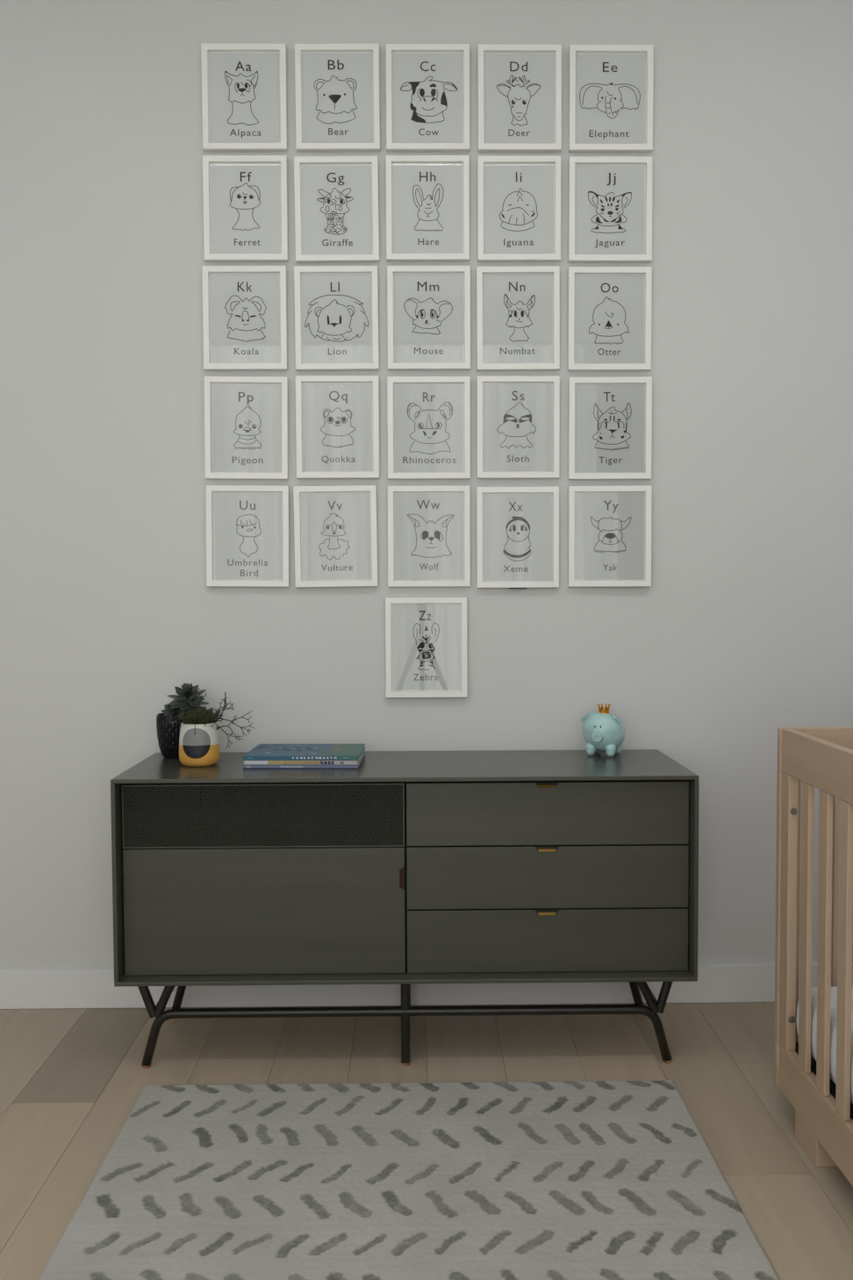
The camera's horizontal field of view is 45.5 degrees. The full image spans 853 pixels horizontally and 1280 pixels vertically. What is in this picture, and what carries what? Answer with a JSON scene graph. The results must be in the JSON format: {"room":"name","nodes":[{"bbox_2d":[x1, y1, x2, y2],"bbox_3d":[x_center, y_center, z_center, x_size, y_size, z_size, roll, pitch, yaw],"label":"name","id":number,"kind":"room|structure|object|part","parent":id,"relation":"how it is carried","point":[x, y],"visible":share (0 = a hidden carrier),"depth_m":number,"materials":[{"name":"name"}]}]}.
{"room":"baby nursery","nodes":[
{"label":"baby nursery","id":0,"kind":"room"},
{"bbox_2d":[0,0,852,970],"bbox_3d":[-0.382,-0.471,3.128,4.270,3.400,0.100,0,2,-1],"label":"wall","id":1,"kind":"structure","parent":0,"point":[741,632],"depth_m":3.08,"materials":[{"name":"paint"}]},
{"bbox_2d":[200,42,287,151],"bbox_3d":[-0.539,-1.608,3.013,0.248,0.304,0.020,0,3,-1],"label":"picture frame","id":2,"kind":"object","parent":1,"relation":"attached to","point":[244,86],"visible":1,"depth_m":3.01,"materials":[{"name":"white"}]},
{"bbox_2d":[209,52,279,143],"bbox_3d":[-0.539,-1.609,3.018,0.204,0.260,0.009,0,2,-1],"label":"print","id":3,"kind":"object","parent":2,"relation":"attached to","point":[245,87],"depth_m":3.02,"materials":[{"name":"white paper"}]},
{"bbox_2d":[201,265,287,370],"bbox_3d":[-0.543,-0.963,3.041,0.248,0.304,0.020,0,3,-1],"label":"picture frame","id":4,"kind":"object","parent":1,"relation":"attached to","point":[245,307],"visible":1,"depth_m":3.04,"materials":[{"name":"white"}]},
{"bbox_2d":[210,274,279,362],"bbox_3d":[-0.543,-0.963,3.046,0.204,0.260,0.009,0,2,-1],"label":"print","id":5,"kind":"object","parent":4,"relation":"attached to","point":[245,309],"depth_m":3.04,"materials":[{"name":"white paper"}]},
{"bbox_2d":[202,155,288,262],"bbox_3d":[-0.538,-1.284,3.027,0.248,0.304,0.020,0,3,-1],"label":"picture frame","id":6,"kind":"object","parent":1,"relation":"attached to","point":[245,196],"visible":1,"depth_m":3.03,"materials":[{"name":"white"}]},
{"bbox_2d":[210,164,280,253],"bbox_3d":[-0.538,-1.285,3.032,0.204,0.260,0.009,0,2,-1],"label":"print","id":7,"kind":"object","parent":6,"relation":"attached to","point":[246,199],"depth_m":3.03,"materials":[{"name":"white paper"}]},
{"bbox_2d":[204,376,288,479],"bbox_3d":[-0.541,-0.637,3.054,0.248,0.304,0.020,0,3,-1],"label":"picture frame","id":8,"kind":"object","parent":1,"relation":"attached to","point":[246,418],"visible":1,"depth_m":3.05,"materials":[{"name":"white"}]},
{"bbox_2d":[212,384,280,471],"bbox_3d":[-0.541,-0.637,3.059,0.207,0.261,0.009,0,2,-1],"label":"print","id":9,"kind":"object","parent":8,"relation":"attached to","point":[246,418],"depth_m":3.06,"materials":[{"name":"white paper"}]},
{"bbox_2d":[205,485,289,586],"bbox_3d":[-0.539,-0.313,3.068,0.249,0.304,0.020,0,3,0],"label":"picture frame","id":10,"kind":"object","parent":1,"relation":"attached to","point":[247,526],"visible":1,"depth_m":3.07,"materials":[{"name":"white"}]},
{"bbox_2d":[214,493,281,579],"bbox_3d":[-0.539,-0.313,3.073,0.207,0.261,0.008,0,2,0],"label":"print","id":11,"kind":"object","parent":10,"relation":"attached to","point":[247,526],"depth_m":3.07,"materials":[{"name":"white paper"}]},
{"bbox_2d":[293,485,378,587],"bbox_3d":[-0.274,-0.313,3.071,0.248,0.304,0.021,-1,3,-1],"label":"picture frame","id":12,"kind":"object","parent":1,"relation":"attached to","point":[335,527],"visible":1,"depth_m":3.07,"materials":[{"name":"white"}]},
{"bbox_2d":[300,493,370,579],"bbox_3d":[-0.274,-0.313,3.076,0.207,0.262,0.008,0,2,-1],"label":"print","id":13,"kind":"object","parent":12,"relation":"attached to","point":[335,527],"depth_m":3.07,"materials":[{"name":"white paper"}]},
{"bbox_2d":[293,156,378,263],"bbox_3d":[-0.267,-1.284,3.030,0.248,0.304,0.020,-1,3,-1],"label":"picture frame","id":14,"kind":"object","parent":1,"relation":"attached to","point":[337,216],"visible":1,"depth_m":3.03,"materials":[{"name":"white"}]},
{"bbox_2d":[301,164,371,254],"bbox_3d":[-0.268,-1.284,3.035,0.206,0.261,0.009,0,2,-1],"label":"print","id":15,"kind":"object","parent":14,"relation":"attached to","point":[337,199],"depth_m":3.03,"materials":[{"name":"white paper"}]},
{"bbox_2d":[293,265,378,371],"bbox_3d":[-0.269,-0.963,3.044,0.248,0.304,0.020,-1,3,-1],"label":"picture frame","id":16,"kind":"object","parent":1,"relation":"attached to","point":[336,307],"visible":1,"depth_m":3.04,"materials":[{"name":"white"}]},
{"bbox_2d":[301,274,371,363],"bbox_3d":[-0.269,-0.964,3.049,0.206,0.261,0.009,0,2,-1],"label":"print","id":17,"kind":"object","parent":16,"relation":"attached to","point":[336,309],"depth_m":3.05,"materials":[{"name":"white paper"}]},
{"bbox_2d":[294,375,378,479],"bbox_3d":[-0.267,-0.640,3.056,0.248,0.304,0.021,0,3,-1],"label":"picture frame","id":18,"kind":"object","parent":1,"relation":"attached to","point":[337,417],"visible":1,"depth_m":3.06,"materials":[{"name":"white"}]},
{"bbox_2d":[302,383,371,471],"bbox_3d":[-0.267,-0.640,3.062,0.204,0.260,0.009,0,2,-1],"label":"print","id":19,"kind":"object","parent":18,"relation":"attached to","point":[337,418],"depth_m":3.06,"materials":[{"name":"white paper"}]},
{"bbox_2d":[294,43,379,151],"bbox_3d":[-0.264,-1.610,3.016,0.248,0.304,0.020,0,3,-1],"label":"picture frame","id":20,"kind":"object","parent":1,"relation":"attached to","point":[337,90],"visible":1,"depth_m":3.02,"materials":[{"name":"white"}]},
{"bbox_2d":[302,53,372,143],"bbox_3d":[-0.264,-1.610,3.021,0.205,0.260,0.009,0,2,-1],"label":"print","id":21,"kind":"object","parent":20,"relation":"attached to","point":[338,88],"depth_m":3.02,"materials":[{"name":"white paper"}]},
{"bbox_2d":[0,962,852,1008],"bbox_3d":[-0.374,1.070,3.136,4.070,0.118,0.014,0,2,-1],"label":"baseboard","id":22,"kind":"structure","parent":1,"relation":"attached to","point":[724,983],"depth_m":3.13,"materials":[{"name":"white paint"}]},
{"bbox_2d":[385,597,467,697],"bbox_3d":[0.000,0.023,3.089,0.248,0.304,0.020,0,3,0],"label":"picture frame","id":23,"kind":"object","parent":1,"relation":"attached to","point":[426,638],"visible":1,"depth_m":3.09,"materials":[{"name":"white"}]},
{"bbox_2d":[385,43,469,151],"bbox_3d":[0.004,-1.611,3.019,0.248,0.304,0.020,0,3,-1],"label":"picture frame","id":24,"kind":"object","parent":1,"relation":"attached to","point":[427,85],"visible":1,"depth_m":3.02,"materials":[{"name":"white"}]},
{"bbox_2d":[393,53,462,143],"bbox_3d":[0.004,-1.611,3.024,0.204,0.260,0.009,0,2,-1],"label":"print","id":25,"kind":"object","parent":24,"relation":"attached to","point":[427,88],"depth_m":3.02,"materials":[{"name":"white paper"}]},
{"bbox_2d":[385,155,469,261],"bbox_3d":[0.003,-1.288,3.033,0.248,0.304,0.020,0,3,-1],"label":"picture frame","id":26,"kind":"object","parent":1,"relation":"attached to","point":[427,196],"visible":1,"depth_m":3.03,"materials":[{"name":"white"}]},
{"bbox_2d":[393,164,461,253],"bbox_3d":[0.003,-1.288,3.038,0.204,0.260,0.009,0,2,-1],"label":"print","id":27,"kind":"object","parent":26,"relation":"attached to","point":[427,197],"depth_m":3.04,"materials":[{"name":"white paper"}]},
{"bbox_2d":[386,265,470,370],"bbox_3d":[0.007,-0.965,3.046,0.248,0.304,0.020,0,3,-1],"label":"picture frame","id":28,"kind":"object","parent":1,"relation":"attached to","point":[428,307],"visible":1,"depth_m":3.05,"materials":[{"name":"white"}]},
{"bbox_2d":[394,274,463,362],"bbox_3d":[0.007,-0.966,3.052,0.204,0.260,0.009,0,2,-1],"label":"print","id":29,"kind":"object","parent":28,"relation":"attached to","point":[429,308],"depth_m":3.05,"materials":[{"name":"white paper"}]},
{"bbox_2d":[386,376,470,479],"bbox_3d":[0.007,-0.638,3.060,0.248,0.304,0.020,0,3,0],"label":"picture frame","id":30,"kind":"object","parent":1,"relation":"attached to","point":[428,418],"visible":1,"depth_m":3.06,"materials":[{"name":"white"}]},
{"bbox_2d":[394,384,462,471],"bbox_3d":[0.007,-0.638,3.065,0.204,0.260,0.009,0,2,0],"label":"print","id":31,"kind":"object","parent":30,"relation":"attached to","point":[428,418],"depth_m":3.06,"materials":[{"name":"white paper"}]},
{"bbox_2d":[386,485,470,586],"bbox_3d":[0.007,-0.314,3.075,0.248,0.304,0.020,0,3,-1],"label":"picture frame","id":32,"kind":"object","parent":1,"relation":"attached to","point":[429,526],"visible":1,"depth_m":3.08,"materials":[{"name":"white"}]},
{"bbox_2d":[394,493,462,579],"bbox_3d":[0.007,-0.314,3.080,0.204,0.260,0.008,0,2,-1],"label":"print","id":33,"kind":"object","parent":32,"relation":"attached to","point":[428,526],"depth_m":3.08,"materials":[{"name":"white paper"}]},
{"bbox_2d":[476,486,558,588],"bbox_3d":[0.276,-0.309,3.077,0.248,0.307,0.020,0,3,0],"label":"picture frame","id":34,"kind":"object","parent":1,"relation":"attached to","point":[518,527],"visible":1,"depth_m":3.08,"materials":[{"name":"white"}]},
{"bbox_2d":[483,493,550,580],"bbox_3d":[0.276,-0.311,3.082,0.204,0.260,0.008,0,2,0],"label":"print","id":35,"kind":"object","parent":34,"relation":"attached to","point":[517,527],"depth_m":3.08,"materials":[{"name":"white paper"}]},
{"bbox_2d":[476,265,559,371],"bbox_3d":[0.275,-0.964,3.050,0.248,0.304,0.020,0,3,-1],"label":"picture frame","id":36,"kind":"object","parent":1,"relation":"attached to","point":[518,308],"visible":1,"depth_m":3.05,"materials":[{"name":"white"}]},
{"bbox_2d":[483,274,551,363],"bbox_3d":[0.275,-0.965,3.055,0.205,0.260,0.009,0,2,-1],"label":"print","id":37,"kind":"object","parent":36,"relation":"attached to","point":[518,308],"depth_m":3.05,"materials":[{"name":"white paper"}]},
{"bbox_2d":[476,375,559,479],"bbox_3d":[0.276,-0.641,3.063,0.248,0.304,0.020,0,3,-1],"label":"picture frame","id":38,"kind":"object","parent":1,"relation":"attached to","point":[518,417],"visible":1,"depth_m":3.06,"materials":[{"name":"white"}]},
{"bbox_2d":[484,384,551,471],"bbox_3d":[0.276,-0.641,3.068,0.204,0.260,0.010,0,2,-1],"label":"print","id":39,"kind":"object","parent":38,"relation":"attached to","point":[518,418],"depth_m":3.07,"materials":[{"name":"white paper"}]},
{"bbox_2d":[477,155,560,262],"bbox_3d":[0.277,-1.288,3.036,0.248,0.304,0.020,0,3,-1],"label":"picture frame","id":40,"kind":"object","parent":1,"relation":"attached to","point":[518,196],"visible":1,"depth_m":3.04,"materials":[{"name":"white"}]},
{"bbox_2d":[484,164,552,253],"bbox_3d":[0.277,-1.288,3.041,0.204,0.260,0.009,0,2,-1],"label":"print","id":41,"kind":"object","parent":40,"relation":"attached to","point":[518,198],"depth_m":3.04,"materials":[{"name":"white paper"}]},
{"bbox_2d":[477,43,561,151],"bbox_3d":[0.277,-1.611,3.022,0.248,0.304,0.020,0,3,-1],"label":"picture frame","id":42,"kind":"object","parent":1,"relation":"attached to","point":[519,85],"visible":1,"depth_m":3.02,"materials":[{"name":"white"}]},
{"bbox_2d":[485,53,553,143],"bbox_3d":[0.277,-1.611,3.027,0.204,0.260,0.009,0,2,-1],"label":"print","id":43,"kind":"object","parent":42,"relation":"attached to","point":[519,87],"depth_m":3.02,"materials":[{"name":"white paper"}]},
{"bbox_2d":[567,266,651,371],"bbox_3d":[0.550,-0.964,3.053,0.248,0.304,0.020,0,3,-1],"label":"picture frame","id":44,"kind":"object","parent":1,"relation":"attached to","point":[609,308],"visible":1,"depth_m":3.05,"materials":[{"name":"white"}]},
{"bbox_2d":[574,275,643,363],"bbox_3d":[0.550,-0.965,3.058,0.204,0.260,0.009,0,2,-1],"label":"print","id":45,"kind":"object","parent":44,"relation":"attached to","point":[609,309],"depth_m":3.05,"materials":[{"name":"white paper"}]},
{"bbox_2d":[567,376,651,479],"bbox_3d":[0.553,-0.638,3.065,0.248,0.304,0.020,0,3,0],"label":"picture frame","id":46,"kind":"object","parent":1,"relation":"attached to","point":[610,418],"visible":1,"depth_m":3.06,"materials":[{"name":"white"}]},
{"bbox_2d":[575,385,643,471],"bbox_3d":[0.553,-0.638,3.070,0.204,0.260,0.009,0,2,0],"label":"print","id":47,"kind":"object","parent":46,"relation":"attached to","point":[610,418],"depth_m":3.07,"materials":[{"name":"white paper"}]},
{"bbox_2d":[567,485,651,586],"bbox_3d":[0.555,-0.314,3.078,0.248,0.304,0.021,0,3,1],"label":"picture frame","id":48,"kind":"object","parent":1,"relation":"attached to","point":[609,527],"visible":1,"depth_m":3.08,"materials":[{"name":"white"}]},
{"bbox_2d":[575,493,643,579],"bbox_3d":[0.555,-0.314,3.083,0.204,0.260,0.008,0,2,1],"label":"print","id":49,"kind":"object","parent":48,"relation":"attached to","point":[609,526],"depth_m":3.08,"materials":[{"name":"white paper"}]},
{"bbox_2d":[567,156,652,262],"bbox_3d":[0.549,-1.287,3.039,0.248,0.304,0.020,0,3,-1],"label":"picture frame","id":50,"kind":"object","parent":1,"relation":"attached to","point":[610,200],"visible":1,"depth_m":3.04,"materials":[{"name":"white"}]},
{"bbox_2d":[575,165,643,254],"bbox_3d":[0.549,-1.287,3.044,0.204,0.260,0.009,0,2,-1],"label":"print","id":51,"kind":"object","parent":50,"relation":"attached to","point":[610,199],"depth_m":3.04,"materials":[{"name":"white paper"}]},
{"bbox_2d":[568,44,653,152],"bbox_3d":[0.549,-1.611,3.025,0.248,0.304,0.020,0,3,-1],"label":"picture frame","id":52,"kind":"object","parent":1,"relation":"attached to","point":[611,86],"visible":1,"depth_m":3.02,"materials":[{"name":"white"}]},
{"bbox_2d":[576,54,644,143],"bbox_3d":[0.549,-1.612,3.030,0.204,0.260,0.009,0,2,-1],"label":"print","id":53,"kind":"object","parent":52,"relation":"attached to","point":[611,88],"depth_m":3.03,"materials":[{"name":"white paper"}]},
{"bbox_2d":[0,1001,852,1279],"bbox_3d":[-0.349,1.274,0.925,4.270,0.100,4.450,0,2,-1],"label":"floor","id":54,"kind":"structure","parent":0,"point":[71,1079],"depth_m":2.70,"materials":[{"name":"brown wood"}]},
{"bbox_2d":[110,749,699,1068],"bbox_3d":[-0.055,0.743,2.884,1.529,0.791,0.457,0,2,-1],"label":"credenza","id":55,"kind":"object","parent":54,"relation":"on","point":[404,868],"visible":1,"depth_m":2.70,"materials":[{"name":"paint"}]},
{"bbox_3d":[-0.814,0.624,2.870,0.011,0.523,0.457,0,2,-1],"label":"panel","id":56,"kind":"part","parent":55,"relation":"part of","materials":[{"name":"paint"}]},
{"bbox_2d":[156,683,208,758],"bbox_3d":[-0.717,0.235,2.975,0.163,0.222,0.120,1,3,22],"label":"potted succulent","id":57,"kind":"object","parent":55,"relation":"on","point":[168,726],"visible":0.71,"depth_m":2.96,"materials":[{"name":"green plant"}]},
{"bbox_2d":[156,713,183,758],"bbox_3d":[-0.746,0.281,2.993,0.097,0.128,0.097,0,2,-1],"label":"pot","id":58,"kind":"object","parent":57,"relation":"attached to","point":[168,726],"depth_m":2.95,"materials":[{"name":"black ceramic"}]},
{"bbox_2d":[177,689,253,766],"bbox_3d":[-0.595,0.243,2.854,0.220,0.214,0.145,0,2,-1],"label":"potted cactus","id":59,"kind":"object","parent":55,"relation":"on","point":[199,739],"visible":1,"depth_m":2.82,"materials":[{"name":"ceramic"}]},
{"bbox_2d":[178,722,220,766],"bbox_3d":[-0.639,0.291,2.860,0.112,0.119,0.112,0,2,-1],"label":"pot","id":60,"kind":"object","parent":59,"relation":"attached to","point":[198,741],"depth_m":2.81,"materials":[{"name":"ceramic"}]},
{"bbox_3d":[-0.431,0.465,2.691,0.744,0.168,0.010,0,2,-1],"label":"panel","id":61,"kind":"part","parent":55,"relation":"part of","materials":[{"name":"black metal"}]},
{"bbox_3d":[-0.430,0.721,2.704,0.744,0.337,0.018,0,2,-1],"label":"door","id":62,"kind":"part","parent":55,"relation":"part of","materials":[{"name":"paint"}]},
{"bbox_2d":[243,751,365,768],"bbox_3d":[-0.342,0.342,2.900,0.316,0.010,0.236,0,2,2],"label":"book","id":63,"kind":"object","parent":55,"relation":"on","point":[364,754],"visible":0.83,"depth_m":2.78,"materials":[{"name":"blue paper"}]},
{"bbox_2d":[243,750,364,765],"bbox_3d":[-0.342,0.331,2.900,0.314,0.012,0.235,0,2,2],"label":"book","id":64,"kind":"object","parent":63,"relation":"on","point":[246,762],"visible":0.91,"depth_m":2.78,"materials":[{"name":"grey paper"}]},
{"bbox_3d":[-0.466,0.336,2.787,0.063,0.009,0.001,0,2,1],"label":"spine panel","id":65,"kind":"part","parent":64,"relation":"part of","materials":[{"name":"white paper"}]},
{"bbox_3d":[-0.357,0.336,2.784,0.155,0.010,0.001,0,2,1],"label":"spine panel","id":66,"kind":"part","parent":64,"relation":"part of","materials":[{"name":"yellow paper"}]},
{"bbox_2d":[243,743,364,760],"bbox_3d":[-0.342,0.319,2.899,0.316,0.013,0.234,0,2,2],"label":"book","id":67,"kind":"object","parent":64,"relation":"on","point":[261,752],"visible":1,"depth_m":2.85,"materials":[{"name":"blue paper"}]},
{"bbox_2d":[257,744,313,750],"bbox_3d":[-0.406,0.311,2.928,0.168,0.001,0.114,0,2,2],"label":"picture","id":68,"kind":"object","parent":67,"relation":"on","point":[308,748],"depth_m":2.91},
{"bbox_2d":[264,747,317,753],"bbox_3d":[-0.378,0.314,2.880,0.152,0.001,0.119,0,2,2],"label":"picture","id":69,"kind":"object","parent":67,"relation":"on","point":[279,747],"depth_m":2.91},
{"bbox_2d":[321,743,364,756],"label":"picture","id":70,"kind":"object","parent":67,"relation":"on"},
{"bbox_3d":[-0.217,0.323,2.778,0.057,0.010,0.001,0,2,2],"label":"spine panel","id":71,"kind":"part","parent":67,"relation":"part of","materials":[{"name":"teal paper"}]},
{"bbox_2d":[320,760,343,764],"bbox_3d":[-0.258,0.336,2.781,0.064,0.009,0.001,0,2,2],"label":"picture","id":72,"kind":"object","parent":64,"relation":"on","point":[321,762],"depth_m":2.78},
{"bbox_3d":[-0.065,0.632,2.695,0.014,0.064,0.002,0,2,-1],"label":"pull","id":73,"kind":"part","parent":55,"relation":"part of","materials":[{"name":"black"}]},
{"bbox_3d":[-0.057,0.353,2.867,1.529,0.011,0.457,0,2,-1],"label":"panel","id":74,"kind":"part","parent":55,"relation":"part of","materials":[{"name":"paint"}]},
{"bbox_3d":[-0.057,1.020,2.737,0.025,0.242,0.027,0,2,-1],"label":"leg","id":75,"kind":"part","parent":55,"relation":"part of","materials":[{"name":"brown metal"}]},
{"bbox_3d":[-0.054,0.887,2.890,1.529,0.011,0.457,0,2,-1],"label":"panel","id":76,"kind":"part","parent":55,"relation":"part of","materials":[{"name":"paint"}]},
{"bbox_3d":[0.320,0.726,2.703,0.064,0.014,0.002,0,2,-1],"label":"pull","id":77,"kind":"part","parent":55,"relation":"part of","materials":[{"name":"gold metal"}]},
{"bbox_3d":[0.319,0.555,2.696,0.064,0.014,0.002,0,2,-1],"label":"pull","id":78,"kind":"part","parent":55,"relation":"part of","materials":[{"name":"gold metal"}]},
{"bbox_3d":[0.319,0.384,2.689,0.064,0.014,0.002,0,2,-1],"label":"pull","id":79,"kind":"part","parent":55,"relation":"part of","materials":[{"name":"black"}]},
{"bbox_3d":[0.323,0.802,2.716,0.749,0.167,0.018,0,2,-1],"label":"drawer","id":80,"kind":"part","parent":55,"relation":"part of","materials":[{"name":"paint"}]},
{"bbox_3d":[0.323,0.631,2.709,0.749,0.166,0.018,0,2,-1],"label":"drawer","id":81,"kind":"part","parent":55,"relation":"part of","materials":[{"name":"paint"}]},
{"bbox_3d":[0.322,0.460,2.701,0.749,0.167,0.018,0,2,-1],"label":"drawer","id":82,"kind":"part","parent":55,"relation":"part of","materials":[{"name":"paint"}]},
{"bbox_2d":[581,703,625,757],"bbox_3d":[0.522,0.263,2.999,0.123,0.151,0.152,1,3,25],"label":"piggy bank","id":83,"kind":"object","parent":55,"relation":"on","point":[603,731],"visible":1,"depth_m":2.95,"materials":[{"name":"teal ceramic"}]},
{"bbox_3d":[0.521,0.201,2.985,0.038,0.026,0.040,1,3,25],"label":"crown","id":84,"kind":"part","parent":83,"relation":"part of","materials":[{"name":"gold metal"}]},
{"bbox_3d":[0.704,0.616,2.887,0.011,0.523,0.457,0,2,-1],"label":"panel","id":85,"kind":"part","parent":55,"relation":"part of","materials":[{"name":"paint"}]},
{"bbox_2d":[37,1079,779,1279],"bbox_3d":[-0.035,1.176,1.861,1.367,0.011,1.526,0,2,-1],"label":"rug","id":86,"kind":"object","parent":54,"relation":"on","point":[547,1180],"visible":1,"depth_m":2.14,"materials":[{"name":"fabric"}]},
{"bbox_2d":[773,726,852,1186],"bbox_3d":[1.238,0.708,1.794,0.765,0.942,1.364,0,2,-1],"label":"crib","id":87,"kind":"object","parent":54,"relation":"on","point":[821,758],"visible":0.99,"depth_m":2.28,"materials":[{"name":"brown wood"}]},
{"bbox_3d":[1.233,1.030,2.480,0.765,0.110,0.020,0,2,-1],"label":"rail","id":88,"kind":"part","parent":87,"relation":"part of","materials":[{"name":"brown wood"}]},
{"bbox_3d":[1.229,0.261,2.448,0.765,0.104,0.020,0,2,-1],"label":"rail","id":89,"kind":"part","parent":87,"relation":"part of","materials":[{"name":"brown wood"}]},
{"bbox_3d":[0.874,1.060,1.805,0.024,0.110,1.324,0,2,-1],"label":"rail","id":90,"kind":"part","parent":87,"relation":"part of","materials":[{"name":"brown wood"}]},
{"bbox_3d":[0.870,0.291,1.772,0.024,0.104,1.324,0,2,-1],"label":"rail","id":91,"kind":"part","parent":87,"relation":"part of","materials":[{"name":"brown wood"}]},
{"bbox_2d":[796,986,852,1104],"bbox_3d":[1.239,0.914,1.803,0.723,0.173,1.224,0,2,-1],"label":"mattress","id":92,"kind":"object","parent":87,"relation":"on","point":[833,989],"visible":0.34,"depth_m":2.24,"materials":[{"name":"white fabric"}]}
]}

